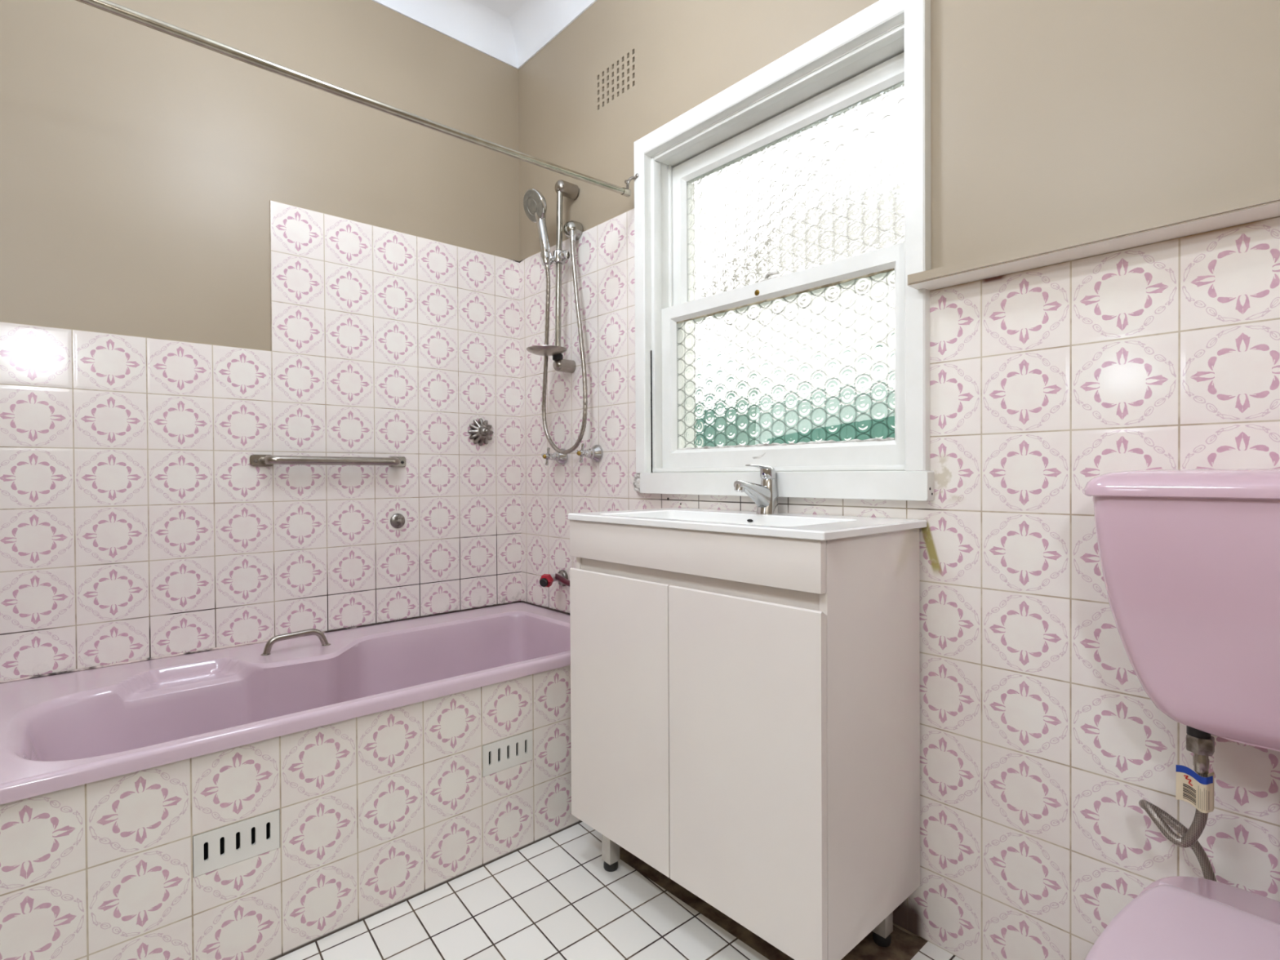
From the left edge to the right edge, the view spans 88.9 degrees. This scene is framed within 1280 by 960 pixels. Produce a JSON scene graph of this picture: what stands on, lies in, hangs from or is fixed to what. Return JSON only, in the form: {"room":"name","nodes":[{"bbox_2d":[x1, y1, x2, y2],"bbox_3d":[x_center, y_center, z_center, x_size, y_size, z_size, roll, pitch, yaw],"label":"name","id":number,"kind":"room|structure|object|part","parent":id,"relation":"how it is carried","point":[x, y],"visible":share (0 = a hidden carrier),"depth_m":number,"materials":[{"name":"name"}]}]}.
{"room":"bathroom","nodes":[
{"label":"bathroom","id":0,"kind":"room"},
{"bbox_2d":[0,0,521,680],"bbox_3d":[-1.225,-0.361,1.977,1.926,2.732,0.120,-1,1,-42],"label":"wall","id":1,"kind":"structure","parent":0,"point":[211,261],"depth_m":1.94,"materials":[{"name":"beige paint"}]},
{"bbox_2d":[249,454,406,466],"bbox_3d":[-0.969,-0.061,2.083,0.474,0.036,0.065,-1,1,-42],"label":"grab rail","id":2,"kind":"object","parent":1,"relation":"attached to","point":[255,460],"visible":1,"depth_m":2.03,"materials":[{"name":"silver metal"}]},
{"bbox_2d":[390,513,404,528],"bbox_3d":[-0.824,0.141,2.234,0.051,0.051,0.036,-1,1,-42],"label":"cap","id":3,"kind":"object","parent":1,"relation":"attached to","point":[397,520],"visible":1,"depth_m":2.23,"materials":[{"name":"silver metal"}]},
{"bbox_2d":[372,0,518,69],"bbox_3d":[-1.117,-1.658,1.928,1.806,0.100,0.101,-1,1,-42],"label":"trim","id":4,"kind":"structure","parent":1,"relation":"attached to","point":[470,23],"depth_m":2.38,"materials":[{"name":"white paint"}]},
{"bbox_2d":[467,417,493,445],"bbox_3d":[-0.581,-0.180,2.434,0.104,0.104,0.062,-1,1,-42],"label":"flange","id":5,"kind":"object","parent":1,"relation":"attached to","point":[480,431],"visible":1,"depth_m":2.43,"materials":[{"name":"silver metal"}]},
{"bbox_2d":[474,0,527,18],"bbox_3d":[-0.238,-1.754,1.003,2.120,0.100,2.880,-1,1,-42],"label":"ceiling","id":6,"kind":"structure","parent":0,"point":[507,8],"depth_m":2.36,"materials":[{"name":"white paint"}]},
{"bbox_2d":[275,822,962,959],"bbox_3d":[-0.250,0.995,1.003,2.006,0.013,2.840,-1,1,-42],"label":"floor","id":7,"kind":"structure","parent":0,"point":[553,897],"depth_m":1.45,"materials":[{"name":"white tile"}]},
{"bbox_2d":[0,600,570,872],"bbox_3d":[-0.857,0.649,1.729,1.720,0.426,0.747,-1,1,-42],"label":"bathtub","id":8,"kind":"object","parent":7,"relation":"on","point":[59,731],"visible":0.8,"depth_m":1.69,"materials":[{"name":"ceramic"}]},
{"bbox_3d":[-0.992,0.466,1.883,0.175,0.061,0.019,-1,1,-40],"label":"handle","id":9,"kind":"part","parent":8,"relation":"part of","materials":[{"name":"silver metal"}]},
{"bbox_2d":[0,665,582,959],"bbox_3d":[-0.623,0.754,1.470,1.720,0.463,0.020,-1,1,-42],"label":"bath panel","id":10,"kind":"object","parent":7,"relation":"on","point":[379,811],"depth_m":1.36,"materials":[{"name":"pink tile"}]},
{"bbox_2d":[192,808,279,877],"bbox_3d":[-0.809,0.721,1.308,0.148,0.079,0.031,-1,1,-42],"label":"vent","id":11,"kind":"object","parent":10,"relation":"attached to","point":[213,850],"visible":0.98,"depth_m":1.30,"materials":[{"name":"white plastic"}]},
{"bbox_2d":[482,730,533,777],"bbox_3d":[-0.354,0.714,1.717,0.148,0.079,0.031,-1,1,-42],"label":"vent","id":12,"kind":"object","parent":10,"relation":"attached to","point":[504,753],"visible":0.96,"depth_m":1.71,"materials":[{"name":"white plastic"}]},
{"bbox_2d":[569,520,919,959],"bbox_3d":[0.207,0.542,1.531,0.374,0.882,0.739,-1,1,-42],"label":"vanity cabinet","id":13,"kind":"object","parent":7,"relation":"on","point":[745,708],"visible":0.94,"depth_m":1.29,"materials":[{"name":"white wood"}]},
{"bbox_3d":[-0.074,0.912,1.649,0.033,0.099,0.033,-1,1,-42],"label":"leg","id":14,"kind":"part","parent":13,"relation":"part of","materials":[{"name":"silver metal"}]},
{"bbox_3d":[-0.052,0.545,1.553,0.017,0.638,0.360,-1,1,-42],"label":"door","id":15,"kind":"part","parent":13,"relation":"part of","materials":[{"name":"white laminate"}]},
{"bbox_2d":[568,507,926,540],"bbox_3d":[0.210,0.135,1.523,0.393,0.100,0.750,-1,1,-42],"label":"basin","id":16,"kind":"object","parent":13,"relation":"in","point":[785,525],"visible":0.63,"depth_m":1.43,"materials":[{"name":"white ceramic"}]},
{"bbox_2d":[733,464,778,514],"bbox_3d":[0.283,0.023,1.591,0.149,0.122,0.053,-1,1,-42],"label":"mixer","id":17,"kind":"object","parent":16,"relation":"on","point":[764,495],"visible":1,"depth_m":1.60,"materials":[{"name":"silver metal"}]},
{"bbox_3d":[0.277,0.041,1.585,0.124,0.084,0.038,-1,1,-42],"label":"spout","id":18,"kind":"part","parent":17,"relation":"part of","materials":[{"name":"silver metal"}]},
{"bbox_3d":[0.297,-0.021,1.603,0.100,0.035,0.039,-1,1,-42],"label":"lever","id":19,"kind":"part","parent":17,"relation":"part of","materials":[{"name":"silver metal"}]},
{"bbox_3d":[0.196,0.546,1.277,0.017,0.638,0.376,-1,1,-42],"label":"door","id":20,"kind":"part","parent":13,"relation":"part of","materials":[{"name":"white laminate"}]},
{"bbox_3d":[0.515,0.911,1.388,0.033,0.099,0.033,-1,1,-42],"label":"leg","id":21,"kind":"part","parent":13,"relation":"part of","materials":[{"name":"silver metal"}]},
{"bbox_2d":[1084,875,1279,959],"bbox_3d":[0.704,0.768,0.690,0.596,0.435,0.360,-1,1,-42],"label":"lid","id":22,"kind":"object","parent":7,"relation":"on","point":[1176,917],"visible":1,"depth_m":0.81,"materials":[{"name":"ceramic"}]},
{"bbox_3d":[0.705,0.790,0.691,0.594,0.392,0.360,-1,1,-42],"label":"bowl","id":23,"kind":"part","parent":22,"relation":"part of","materials":[{"name":"pink ceramic"}]},
{"bbox_2d":[509,0,1279,959],"bbox_3d":[0.417,-0.367,1.597,0.393,2.732,2.880,-1,1,-42],"label":"wall","id":24,"kind":"structure","parent":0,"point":[1042,742],"depth_m":1.23,"materials":[{"name":"beige paint"}]},
{"bbox_3d":[-0.318,-0.435,2.222,0.137,0.022,0.140,-1,1,-42],"label":"soap dish","id":25,"kind":"part","parent":24,"relation":"part of","materials":[{"name":"clear plastic"}]},
{"bbox_3d":[-0.301,-0.707,2.236,0.186,0.658,0.140,-1,1,-42],"label":"shower rail","id":26,"kind":"part","parent":24,"relation":"part of","materials":[{"name":"silver metal"}]},
{"bbox_2d":[541,447,567,465],"bbox_3d":[-0.311,-0.084,2.333,0.085,0.064,0.064,-1,1,-42],"label":"tap","id":27,"kind":"object","parent":24,"relation":"attached to","point":[562,459],"visible":0.94,"depth_m":2.33,"materials":[{"name":"silver metal"}]},
{"bbox_3d":[-0.325,-0.084,2.320,0.030,0.064,0.064,-1,1,-42],"label":"cross handle","id":28,"kind":"part","parent":27,"relation":"part of","materials":[{"name":"silver metal"}]},
{"bbox_2d":[539,569,569,586],"bbox_3d":[-0.290,0.357,2.289,0.121,0.060,0.157,-1,1,-42],"label":"spout","id":29,"kind":"object","parent":24,"relation":"attached to","point":[562,577],"visible":0.97,"depth_m":2.27,"materials":[{"name":"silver metal"}]},
{"bbox_2d":[539,577,548,586],"bbox_3d":[-0.334,0.356,2.265,0.030,0.032,0.020,0,1,24],"label":"outlet","id":30,"kind":"object","parent":29,"relation":"attached to","point":[544,582],"depth_m":2.26,"materials":[{"name":"metal"}]},
{"bbox_3d":[-0.305,0.350,2.321,0.034,0.038,0.097,0,1,26],"label":"spout","id":31,"kind":"part","parent":29,"relation":"part of","materials":[{"name":"grey plastic"}]},
{"bbox_3d":[-0.267,0.351,2.279,0.022,0.036,0.110,-1,1,-39],"label":"lever","id":32,"kind":"part","parent":29,"relation":"part of","materials":[{"name":"red plastic"}]},
{"bbox_2d":[523,188,587,454],"bbox_3d":[-0.298,-0.541,2.233,0.129,0.906,0.259,-1,1,-42],"label":"shower","id":33,"kind":"object","parent":24,"relation":"hanging from","point":[535,204],"visible":1,"depth_m":2.23,"materials":[{"name":"silver metal"}]},
{"bbox_3d":[-0.336,-0.823,2.247,0.043,0.197,0.057,-1,1,-42],"label":"handle","id":34,"kind":"part","parent":33,"relation":"part of","materials":[{"name":"silver metal"}]},
{"bbox_2d":[563,220,582,241],"bbox_3d":[-0.238,-0.861,2.264,0.052,0.079,0.061,-1,1,-42],"label":"wall elbow","id":35,"kind":"structure","parent":24,"relation":"attached to","point":[572,229],"depth_m":2.24,"materials":[{"name":"silver metal"}]},
{"bbox_2d":[575,443,603,462],"bbox_3d":[-0.175,-0.089,2.182,0.085,0.064,0.064,-1,1,-42],"label":"tap","id":36,"kind":"object","parent":24,"relation":"attached to","point":[595,453],"visible":1,"depth_m":2.18,"materials":[{"name":"silver metal"}]},
{"bbox_3d":[-0.189,-0.089,2.169,0.030,0.064,0.064,-1,1,-42],"label":"cross handle","id":37,"kind":"part","parent":36,"relation":"part of","materials":[{"name":"silver metal"}]},
{"bbox_2d":[595,43,636,115],"bbox_3d":[-0.058,-1.306,2.150,0.060,0.138,0.212,-1,1,-42],"label":"air vent","id":38,"kind":"object","parent":24,"relation":"attached to","point":[618,78],"visible":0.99,"depth_m":2.13,"materials":[{"name":"beige paint"}]},
{"bbox_2d":[632,0,933,501],"bbox_3d":[0.372,-0.504,1.771,0.251,1.090,0.933,-1,1,-42],"label":"window","id":39,"kind":"structure","parent":24,"relation":"attached to","point":[783,219],"depth_m":1.68,"materials":[{"name":"white paint"}]},
{"bbox_3d":[0.009,-0.536,2.019,0.031,1.026,0.046,-1,1,-42],"label":"casing","id":40,"kind":"part","parent":39,"relation":"part of","materials":[{"name":"white paint"}]},
{"bbox_3d":[0.294,-1.020,1.694,0.031,0.054,0.908,-1,1,-42],"label":"casing","id":41,"kind":"part","parent":39,"relation":"part of","materials":[{"name":"white paint"}]},
{"bbox_3d":[0.349,-0.281,1.744,0.038,0.498,0.814,-1,1,-42],"label":"sash","id":42,"kind":"part","parent":39,"relation":"part of","materials":[{"name":"white paint"}]},
{"bbox_3d":[0.349,-0.287,1.745,0.007,0.396,0.704,-1,1,-42],"label":"glass pane","id":43,"kind":"part","parent":39,"relation":"part of","materials":[{"name":"clear glass"}]},
{"bbox_3d":[0.310,0.011,1.688,0.037,0.063,0.890,-1,1,-42],"label":"sill","id":44,"kind":"part","parent":39,"relation":"part of","materials":[{"name":"white paint"}]},
{"bbox_3d":[0.384,-0.737,1.774,0.036,0.493,0.814,-1,1,-42],"label":"sash","id":45,"kind":"part","parent":39,"relation":"part of","materials":[{"name":"glass"}]},
{"bbox_3d":[0.385,-0.730,1.775,0.007,0.404,0.712,-1,1,-42],"label":"glass pane","id":46,"kind":"part","parent":39,"relation":"part of","materials":[{"name":"clear glass"}]},
{"bbox_3d":[0.586,-0.533,1.377,0.031,1.026,0.044,-1,1,-42],"label":"casing","id":47,"kind":"part","parent":39,"relation":"part of","materials":[{"name":"white paint"}]},
{"bbox_2d":[1084,468,1279,751],"bbox_3d":[0.921,0.283,0.883,0.193,0.599,0.512,-1,1,-42],"label":"toilet cistern","id":48,"kind":"object","parent":24,"relation":"attached to","point":[1189,558],"visible":1,"depth_m":0.92,"materials":[{"name":"ceramic"}]},
{"bbox_2d":[1138,733,1217,881],"bbox_3d":[0.852,0.588,1.023,0.112,0.412,0.109,-1,1,-42],"label":"hose","id":49,"kind":"object","parent":48,"relation":"hanging from","point":[1196,788],"visible":0.94,"depth_m":0.98,"materials":[{"name":"silver metal"}]},
{"bbox_2d":[1200,788,1208,811],"bbox_3d":[0.834,0.472,0.965,0.004,0.034,0.012,-1,1,-42],"label":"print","id":50,"kind":"object","parent":49,"relation":"attached to","point":[1204,793],"depth_m":0.96,"materials":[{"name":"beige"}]},
{"bbox_3d":[0.920,0.004,0.880,0.193,0.041,0.512,-1,1,-42],"label":"lid","id":51,"kind":"part","parent":48,"relation":"part of","materials":[{"name":"pink ceramic"}]},
{"bbox_3d":[-0.974,-0.348,0.347,0.120,2.732,2.880,-1,1,-42],"label":"wall","id":52,"kind":"structure","parent":0,"visible":0},
{"bbox_2d":[75,0,638,196],"bbox_3d":[-0.678,-0.895,1.430,1.779,0.080,0.045,-1,1,-42],"label":"curtain rod","id":53,"kind":"object","parent":52,"relation":"attached to","point":[107,6],"visible":1,"depth_m":1.43,"materials":[{"name":"silver metal"}]}
]}

